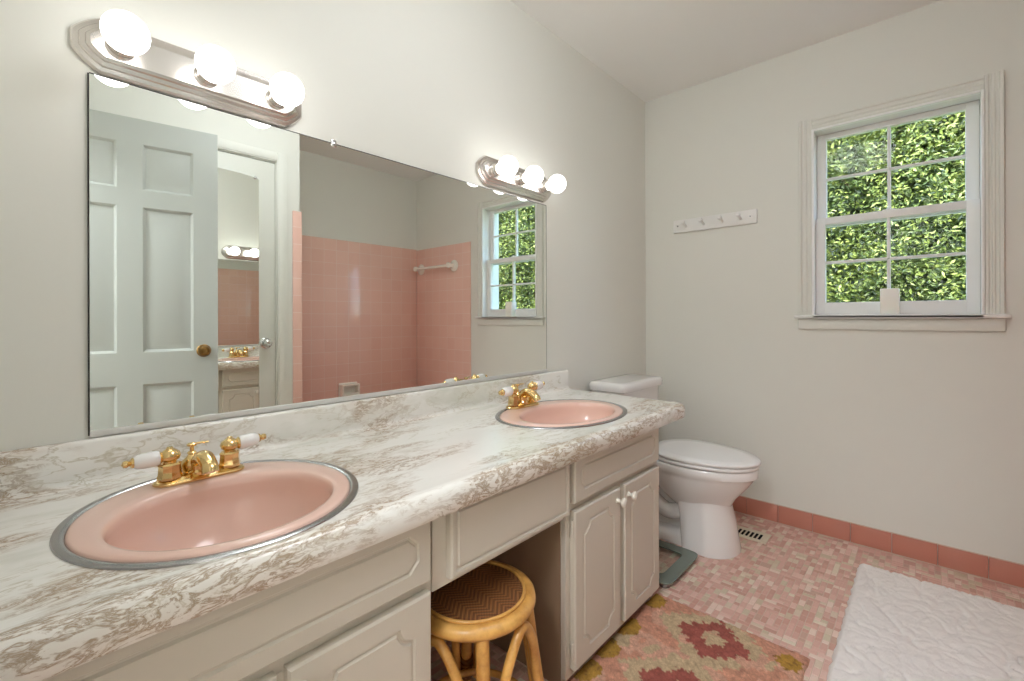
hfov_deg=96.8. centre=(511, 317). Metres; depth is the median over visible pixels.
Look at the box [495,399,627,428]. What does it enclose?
sink
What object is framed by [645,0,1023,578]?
wall
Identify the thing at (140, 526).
sink
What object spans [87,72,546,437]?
wall mirror
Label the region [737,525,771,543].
floor vent
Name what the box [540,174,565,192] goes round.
bulb
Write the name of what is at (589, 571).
vanity cabinet
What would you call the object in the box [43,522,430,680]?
vanity cabinet
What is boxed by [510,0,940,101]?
ceiling
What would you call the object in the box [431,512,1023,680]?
floor
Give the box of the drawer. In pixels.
[431,465,569,591]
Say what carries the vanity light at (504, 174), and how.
attached to the wall at (436, 86)
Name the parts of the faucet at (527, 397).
handle, lift rod, plate, spout, handle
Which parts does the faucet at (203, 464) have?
handle, lift rod, plate, spout, handle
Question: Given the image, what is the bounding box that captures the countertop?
[0,370,684,680]
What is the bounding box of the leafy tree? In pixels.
[826,112,965,302]
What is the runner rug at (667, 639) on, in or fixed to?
on the floor
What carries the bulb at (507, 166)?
attached to the vanity light at (504, 174)
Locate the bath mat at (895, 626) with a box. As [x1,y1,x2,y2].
[827,563,1023,680]
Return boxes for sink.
[49,459,358,569]
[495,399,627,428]
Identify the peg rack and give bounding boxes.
[673,209,756,233]
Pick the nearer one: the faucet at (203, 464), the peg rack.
the faucet at (203, 464)
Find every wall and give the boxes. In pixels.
[0,0,645,451]
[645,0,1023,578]
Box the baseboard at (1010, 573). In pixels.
[733,496,1023,587]
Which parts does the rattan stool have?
leg, woven seat, leg, leg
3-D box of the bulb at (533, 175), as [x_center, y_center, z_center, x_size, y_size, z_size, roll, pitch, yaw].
[0.080,-0.596,1.920,0.116,0.081,0.081,0,0,43]
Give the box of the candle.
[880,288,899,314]
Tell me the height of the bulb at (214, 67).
0.081 m
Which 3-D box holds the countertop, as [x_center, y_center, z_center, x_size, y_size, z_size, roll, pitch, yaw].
[-0.153,0.328,1.341,0.608,0.146,1.886,0,0,43]
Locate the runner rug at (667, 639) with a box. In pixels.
[570,593,809,680]
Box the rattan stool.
[431,560,543,680]
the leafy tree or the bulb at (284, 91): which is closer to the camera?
the bulb at (284, 91)
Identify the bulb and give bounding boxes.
[100,9,150,60]
[194,44,235,87]
[266,72,303,109]
[490,155,517,176]
[517,166,543,185]
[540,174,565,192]
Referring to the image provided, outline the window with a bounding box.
[794,70,1011,331]
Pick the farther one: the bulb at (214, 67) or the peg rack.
the peg rack
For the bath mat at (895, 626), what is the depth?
1.50 m
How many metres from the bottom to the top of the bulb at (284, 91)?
0.081 m
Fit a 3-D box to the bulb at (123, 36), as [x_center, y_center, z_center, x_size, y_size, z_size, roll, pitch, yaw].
[-0.809,-0.588,0.951,0.116,0.081,0.081,0,0,43]
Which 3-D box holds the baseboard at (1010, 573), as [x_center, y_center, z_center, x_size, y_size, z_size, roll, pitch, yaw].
[1.458,1.028,2.321,1.651,0.090,0.009,0,0,43]
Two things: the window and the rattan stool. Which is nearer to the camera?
the rattan stool
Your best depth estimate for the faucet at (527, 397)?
1.71 m
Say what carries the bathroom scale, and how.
on the floor
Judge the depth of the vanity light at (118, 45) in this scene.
1.05 m
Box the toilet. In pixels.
[589,374,760,558]
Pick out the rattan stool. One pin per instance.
(493, 600)
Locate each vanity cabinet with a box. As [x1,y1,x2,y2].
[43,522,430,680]
[490,428,658,680]
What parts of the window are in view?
casing, casing, sash, sash, sill, casing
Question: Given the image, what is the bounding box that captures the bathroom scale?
[659,540,697,587]
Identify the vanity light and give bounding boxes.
[69,9,303,127]
[475,155,565,202]
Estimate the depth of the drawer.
1.07 m
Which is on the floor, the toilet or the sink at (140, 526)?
the toilet
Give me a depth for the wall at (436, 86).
1.46 m
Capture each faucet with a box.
[121,433,265,487]
[498,380,544,408]
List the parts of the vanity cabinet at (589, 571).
panel, door, false drawer, knob, knob, door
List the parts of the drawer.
rail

